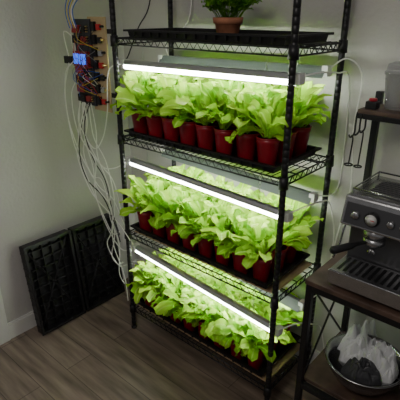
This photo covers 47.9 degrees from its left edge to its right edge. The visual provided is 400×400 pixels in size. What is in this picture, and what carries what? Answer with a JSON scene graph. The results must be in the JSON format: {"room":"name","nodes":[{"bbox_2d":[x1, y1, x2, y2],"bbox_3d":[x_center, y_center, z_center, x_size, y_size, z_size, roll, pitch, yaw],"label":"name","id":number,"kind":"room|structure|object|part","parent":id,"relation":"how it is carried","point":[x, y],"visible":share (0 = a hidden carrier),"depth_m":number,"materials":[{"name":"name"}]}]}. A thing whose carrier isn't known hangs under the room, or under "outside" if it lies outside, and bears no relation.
{"room":"indoor grow room","nodes":[
{"label":"indoor grow room","id":0,"kind":"room"},
{"bbox_2d":[0,0,136,322],"bbox_3d":[-1.745,-0.113,1.411,0.100,2.500,3.820,19,29,38],"label":"wall","id":1,"kind":"structure","parent":0,"point":[44,190],"depth_m":2.38,"materials":[{"name":"white paint"}]},
{"bbox_2d":[0,289,10,344],"bbox_3d":[-1.101,-0.171,2.067,0.030,2.100,0.125,19,29,38],"label":"trim","id":2,"kind":"structure","parent":1,"relation":"attached to","point":[4,331],"depth_m":2.45,"materials":[{"name":"white"}]},
{"bbox_2d":[7,259,136,338],"bbox_3d":[-0.764,0.601,2.813,0.014,0.100,0.966,19,29,38],"label":"baseboard","id":3,"kind":"structure","parent":1,"relation":"attached to","point":[18,326],"depth_m":2.56,"materials":[{"name":"white"}]},
{"bbox_2d":[63,0,191,300],"bbox_3d":[-0.361,-0.406,2.241,0.661,2.001,0.253,-1,23,-2],"label":"cables","id":4,"kind":"object","parent":1,"relation":"attached to","point":[90,58],"visible":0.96,"depth_m":2.13,"materials":[{"name":"grey plastic"}]},
{"bbox_2d":[0,275,338,399],"bbox_3d":[-0.347,1.539,0.829,3.750,0.100,3.920,19,29,38],"label":"floor","id":5,"kind":"structure","parent":0,"point":[98,354],"depth_m":2.33,"materials":[{"name":"brown wood"}]},
{"bbox_2d":[19,229,85,335],"bbox_3d":[-0.830,0.462,2.560,0.119,0.539,0.290,19,29,38],"label":"tray","id":6,"kind":"object","parent":5,"relation":"on","point":[47,265],"visible":1,"depth_m":2.56,"materials":[{"name":"black plastic"}]},
{"bbox_2d":[67,213,124,311],"bbox_3d":[-0.630,0.376,2.767,0.119,0.539,0.290,19,29,38],"label":"seedling tray","id":7,"kind":"object","parent":5,"relation":"on","point":[95,263],"visible":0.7,"depth_m":2.77,"materials":[{"name":"black plastic"}]},
{"bbox_2d":[109,0,351,399],"bbox_3d":[0.078,-0.047,2.102,0.952,1.844,0.393,19,29,38],"label":"wire shelving rack","id":8,"kind":"object","parent":5,"relation":"on","point":[293,48],"visible":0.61,"depth_m":1.85,"materials":[{"name":"black metal"}]},
{"bbox_3d":[-0.382,-0.112,2.259,0.032,1.844,0.031,19,29,38],"label":"post","id":9,"kind":"part","parent":8,"relation":"part of","materials":[{"name":"black metal"}]},
{"bbox_3d":[-0.146,-0.215,2.504,0.032,1.844,0.031,19,29,38],"label":"post","id":10,"kind":"part","parent":8,"relation":"part of","materials":[{"name":"black metal"}]},
{"bbox_2d":[132,240,282,336],"bbox_3d":[-0.007,0.378,2.175,0.939,0.186,0.038,19,29,38],"label":"light","id":11,"kind":"object","parent":8,"relation":"hanging from","point":[220,297],"visible":0.81,"depth_m":2.13,"materials":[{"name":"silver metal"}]},
{"bbox_3d":[-0.009,0.354,2.167,0.660,0.136,0.026,19,29,38],"label":"hanging chain","id":12,"kind":"part","parent":11,"relation":"part of","materials":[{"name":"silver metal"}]},
{"bbox_2d":[126,144,292,222],"bbox_3d":[-0.007,-0.108,1.972,0.939,0.162,0.038,19,29,38],"label":"light","id":13,"kind":"object","parent":8,"relation":"hanging from","point":[272,211],"visible":0.9,"depth_m":1.92,"materials":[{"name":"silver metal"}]},
{"bbox_3d":[-0.009,-0.129,1.965,0.660,0.118,0.026,19,29,38],"label":"hanging chain","id":14,"kind":"part","parent":13,"relation":"part of","materials":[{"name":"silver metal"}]},
{"bbox_2d":[120,44,305,85],"bbox_3d":[-0.007,-0.546,1.789,0.939,0.114,0.038,19,29,38],"label":"light","id":15,"kind":"object","parent":8,"relation":"hanging from","point":[274,77],"visible":0.92,"depth_m":1.73,"materials":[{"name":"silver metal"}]},
{"bbox_3d":[-0.009,-0.565,1.782,0.660,0.073,0.026,19,29,38],"label":"hanging chain","id":16,"kind":"part","parent":15,"relation":"part of","materials":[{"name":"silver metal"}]},
{"bbox_2d":[114,164,323,268],"bbox_3d":[0.060,0.043,2.102,1.017,0.220,0.531,19,29,38],"label":"plants","id":17,"kind":"object","parent":8,"relation":"on","point":[170,201],"visible":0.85,"depth_m":1.99,"materials":[{"name":"green plant"}]},
{"bbox_2d":[139,305,299,381],"bbox_3d":[0.083,0.662,2.395,0.865,0.006,0.318,19,29,38],"label":"liner","id":18,"kind":"object","parent":8,"relation":"on","point":[294,349],"visible":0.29,"depth_m":2.16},
{"bbox_2d":[138,297,300,376],"bbox_3d":[0.071,0.639,2.396,0.853,0.032,0.351,19,29,38],"label":"seedling tray","id":19,"kind":"object","parent":18,"relation":"on","point":[280,351],"visible":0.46,"depth_m":2.20,"materials":[{"name":"black plastic"}]},
{"bbox_2d":[144,294,159,307],"label":"plastic cups","id":20,"kind":"object","parent":19,"relation":"on","point":[149,304],"depth_m":2.50,"materials":[{"name":"red plastic"}]},
{"bbox_2d":[170,311,209,340],"label":"plastic cups","id":21,"kind":"object","parent":19,"relation":"on","point":[189,326],"depth_m":2.30,"materials":[{"name":"red plastic"}]},
{"bbox_2d":[126,248,302,362],"bbox_3d":[0.052,0.494,2.311,1.008,0.202,0.511,19,29,38],"label":"plants","id":22,"kind":"object","parent":21,"relation":"in","point":[226,325],"visible":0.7,"depth_m":2.19,"materials":[{"name":"green plant"}]},
{"bbox_2d":[214,342,224,349],"label":"plastic cups","id":23,"kind":"object","parent":19,"relation":"on","point":[215,343],"depth_m":2.19,"materials":[{"name":"red plastic"}]},
{"bbox_2d":[230,332,268,369],"label":"plastic cups","id":24,"kind":"object","parent":19,"relation":"on","point":[256,364],"depth_m":2.07,"materials":[{"name":"red plastic"}]},
{"bbox_2d":[274,340,284,350],"label":"plastic cups","id":25,"kind":"object","parent":19,"relation":"on","point":[278,343],"depth_m":2.22,"materials":[{"name":"red"}]},
{"bbox_3d":[0.078,0.679,2.405,0.952,0.046,0.393,19,29,38],"label":"wire shelf","id":26,"kind":"part","parent":8,"relation":"part of","materials":[{"name":"black metal"}]},
{"bbox_2d":[110,70,331,143],"bbox_3d":[0.052,-0.426,1.907,1.008,0.223,0.545,19,29,38],"label":"plants","id":27,"kind":"object","parent":8,"relation":"on","point":[244,104],"visible":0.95,"depth_m":1.75,"materials":[{"name":"green plant"}]},
{"bbox_3d":[0.078,0.246,2.224,0.952,0.046,0.393,19,29,38],"label":"wire shelf","id":28,"kind":"part","parent":8,"relation":"part of","materials":[{"name":"black metal"}]},
{"bbox_2d":[124,128,321,172],"bbox_3d":[0.071,-0.262,2.019,0.853,0.032,0.351,19,29,38],"label":"seedling tray","id":29,"kind":"object","parent":8,"relation":"on","point":[311,150],"visible":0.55,"depth_m":1.84,"materials":[{"name":"black plastic"}]},
{"bbox_2d":[131,109,311,165],"bbox_3d":[0.063,-0.306,1.997,0.815,0.122,0.327,19,29,38],"label":"plastic cups","id":30,"kind":"object","parent":29,"relation":"on","point":[250,145],"visible":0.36,"depth_m":1.83,"materials":[{"name":"red plastic"}]},
{"bbox_2d":[134,230,311,293],"bbox_3d":[0.083,0.229,2.214,0.865,0.006,0.318,19,29,38],"label":"liner","id":31,"kind":"object","parent":8,"relation":"on","point":[303,265],"visible":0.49,"depth_m":1.99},
{"bbox_2d":[130,222,309,288],"bbox_3d":[0.071,0.205,2.214,0.853,0.032,0.351,19,29,38],"label":"seedling tray","id":32,"kind":"object","parent":31,"relation":"on","point":[301,256],"visible":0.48,"depth_m":2.04,"materials":[{"name":"black plastic"}]},
{"bbox_2d":[137,207,299,282],"bbox_3d":[0.065,0.162,2.194,0.816,0.122,0.329,19,29,38],"label":"plastic cups","id":33,"kind":"object","parent":32,"relation":"on","point":[261,270],"visible":0.19,"depth_m":2.03,"materials":[{"name":"red plastic"}]},
{"bbox_2d":[158,54,288,71],"bbox_3d":[0.093,-0.611,1.992,0.730,0.043,0.068,19,29,38],"label":"light","id":34,"kind":"object","parent":8,"relation":"hanging from","point":[271,66],"depth_m":1.95,"materials":[{"name":"grey"}]},
{"bbox_3d":[0.078,-0.229,2.025,0.952,0.046,0.393,19,29,38],"label":"wire shelf","id":35,"kind":"part","parent":8,"relation":"part of","materials":[{"name":"black metal"}]},
{"bbox_2d":[123,28,333,44],"bbox_3d":[0.084,-0.673,1.834,0.828,0.032,0.333,19,29,38],"label":"seedling tray","id":36,"kind":"object","parent":8,"relation":"on","point":[271,37],"visible":0.94,"depth_m":1.70,"materials":[{"name":"black plastic"}]},
{"bbox_2d":[201,0,261,32],"bbox_3d":[0.107,-0.743,1.777,0.273,0.198,0.264,-6,23,-14],"label":"potted herb","id":37,"kind":"object","parent":36,"relation":"on","point":[225,23],"visible":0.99,"depth_m":1.75,"materials":[{"name":"ceramic"}]},
{"bbox_2d":[213,17,242,32],"bbox_3d":[0.111,-0.690,1.803,0.122,0.079,0.122,19,29,38],"label":"terracotta pot","id":38,"kind":"object","parent":37,"relation":"attached to","point":[222,24],"depth_m":1.76,"materials":[{"name":"brown ceramic"}]},
{"bbox_3d":[0.078,-0.644,1.852,0.952,0.046,0.393,19,29,38],"label":"wire shelf","id":39,"kind":"part","parent":8,"relation":"part of","materials":[{"name":"black metal"}]},
{"bbox_2d":[161,146,318,204],"bbox_3d":[0.144,-0.174,2.125,0.904,0.158,0.068,19,29,38],"label":"light","id":40,"kind":"object","parent":8,"relation":"hanging from","point":[301,195],"visible":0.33,"depth_m":2.06,"materials":[{"name":"grey metal"}]},
{"bbox_2d":[230,275,271,296],"bbox_3d":[0.271,0.415,2.249,0.248,0.019,0.068,19,29,38],"label":"light","id":41,"kind":"object","parent":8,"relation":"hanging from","point":[258,289],"depth_m":2.20,"materials":[{"name":"grey"}]},
{"bbox_3d":[0.301,0.122,1.699,0.032,1.844,0.031,19,29,38],"label":"post","id":42,"kind":"part","parent":8,"relation":"part of","materials":[{"name":"black metal"}]},
{"bbox_2d":[278,289,304,311],"bbox_3d":[0.442,0.457,2.103,0.136,0.082,0.068,19,29,38],"label":"light","id":43,"kind":"object","parent":8,"relation":"hanging from","point":[293,302],"depth_m":2.10,"materials":[{"name":"grey"}]},
{"bbox_2d":[296,49,332,78],"bbox_3d":[0.446,-0.513,1.693,0.147,0.098,0.068,19,29,38],"label":"light","id":44,"kind":"object","parent":8,"relation":"hanging from","point":[300,68],"depth_m":1.69,"materials":[{"name":"grey"}]},
{"bbox_3d":[0.538,0.019,1.944,0.032,1.844,0.031,19,29,38],"label":"post","id":45,"kind":"part","parent":8,"relation":"part of","materials":[{"name":"black metal"}]},
{"bbox_2d":[294,91,399,399],"bbox_3d":[0.797,0.403,1.576,0.743,1.420,0.424,19,29,38],"label":"kitchen cart","id":46,"kind":"object","parent":5,"relation":"on","point":[318,372],"visible":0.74,"depth_m":1.71,"materials":[{"name":"black"}]},
{"bbox_2d":[344,111,357,165],"bbox_3d":[0.552,-0.220,1.611,0.052,0.204,0.034,19,29,38],"label":"s-hook","id":47,"kind":"object","parent":46,"relation":"hanging from","point":[353,134],"visible":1,"depth_m":1.61,"materials":[{"name":"black metal"}]},
{"bbox_2d":[354,119,361,135],"bbox_3d":[0.581,-0.280,1.619,0.047,0.099,0.021,4,23,10],"label":"s-hook","id":48,"kind":"object","parent":46,"relation":"attached to","point":[357,133],"visible":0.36,"depth_m":1.62,"materials":[{"name":"black metal"}]},
{"bbox_2d":[353,120,366,167],"bbox_3d":[0.612,-0.232,1.679,0.052,0.234,0.034,19,29,38],"label":"s-hook","id":49,"kind":"object","parent":46,"relation":"hanging from","point":[363,130],"visible":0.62,"depth_m":1.70,"materials":[{"name":"black metal"}]},
{"bbox_2d":[325,333,399,395],"bbox_3d":[0.640,0.663,1.766,0.304,0.111,0.304,19,29,38],"label":"mixing bowl","id":50,"kind":"object","parent":46,"relation":"on","point":[332,353],"visible":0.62,"depth_m":1.72,"materials":[{"name":"metal"}]},
{"bbox_2d":[337,323,375,365],"bbox_3d":[0.638,0.573,1.790,0.164,0.160,0.172,4,23,9],"label":"plastic bag","id":51,"kind":"object","parent":50,"relation":"in","point":[355,343],"visible":0.7,"depth_m":1.77,"materials":[{"name":"white plastic"}]},
{"bbox_2d":[340,357,381,385],"bbox_3d":[0.605,0.642,1.683,0.150,0.104,0.100,19,29,38],"label":"plastic bag","id":52,"kind":"object","parent":50,"relation":"in","point":[364,371],"visible":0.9,"depth_m":1.66,"materials":[{"name":"grey plastic"}]},
{"bbox_2d":[357,319,377,336],"bbox_3d":[0.701,0.588,1.925,0.160,0.207,0.100,19,29,38],"label":"plastic bag","id":53,"kind":"object","parent":50,"relation":"in","point":[371,326],"visible":0.18,"depth_m":1.88,"materials":[{"name":"white plastic"}]},
{"bbox_2d":[366,341,398,385],"bbox_3d":[0.689,0.608,1.719,0.142,0.140,0.140,19,29,38],"label":"plastic bag","id":54,"kind":"object","parent":50,"relation":"in","point":[383,356],"visible":0.73,"depth_m":1.68,"materials":[{"name":"white plastic"}]},
{"bbox_2d":[327,171,399,309],"bbox_3d":[0.670,0.146,1.503,0.369,0.348,0.375,19,29,38],"label":"espresso machine","id":55,"kind":"object","parent":46,"relation":"on","point":[370,267],"visible":1,"depth_m":1.50,"materials":[{"name":"grey metal"}]},
{"bbox_2d":[327,255,399,309],"bbox_3d":[0.627,0.289,1.508,0.365,0.053,0.137,19,29,38],"label":"drip tray","id":56,"kind":"object","parent":55,"relation":"on","point":[374,279],"depth_m":1.53,"materials":[{"name":"metal"}]},
{"bbox_3d":[0.617,0.081,1.408,0.341,0.069,0.036,19,29,38],"label":"control panel","id":57,"kind":"part","parent":55,"relation":"part of","materials":[{"name":"grey metal"}]},
{"bbox_2d":[365,98,379,109],"bbox_3d":[0.599,-0.335,1.559,0.040,0.037,0.035,19,29,38],"label":"timer","id":58,"kind":"object","parent":46,"relation":"on","point":[372,103],"visible":1,"depth_m":1.55,"materials":[{"name":"black plastic"}]},
{"bbox_2d":[384,61,399,110],"bbox_3d":[0.672,-0.388,1.528,0.097,0.159,0.097,19,29,38],"label":"plastic cup","id":59,"kind":"object","parent":46,"relation":"on","point":[392,74],"visible":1,"depth_m":1.51,"materials":[{"name":"white"}]},
{"bbox_2d":[121,0,399,351],"bbox_3d":[0.921,-0.211,1.645,3.750,2.500,0.100,19,29,38],"label":"wall","id":60,"kind":"structure","parent":0,"point":[373,38],"depth_m":1.93,"materials":[{"name":"white paint"}]},
{"bbox_2d":[136,259,319,362],"bbox_3d":[0.920,0.925,2.038,3.650,0.100,0.014,19,29,38],"label":"baseboard","id":61,"kind":"structure","parent":60,"relation":"attached to","point":[316,353],"depth_m":2.31,"materials":[{"name":"white"}]},
{"bbox_2d":[281,58,362,348],"bbox_3d":[0.476,0.152,1.875,0.367,1.413,0.103,-20,30,-39],"label":"cords","id":62,"kind":"object","parent":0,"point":[356,63],"visible":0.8,"depth_m":1.82,"materials":[{"name":"white plastic"}]}
]}

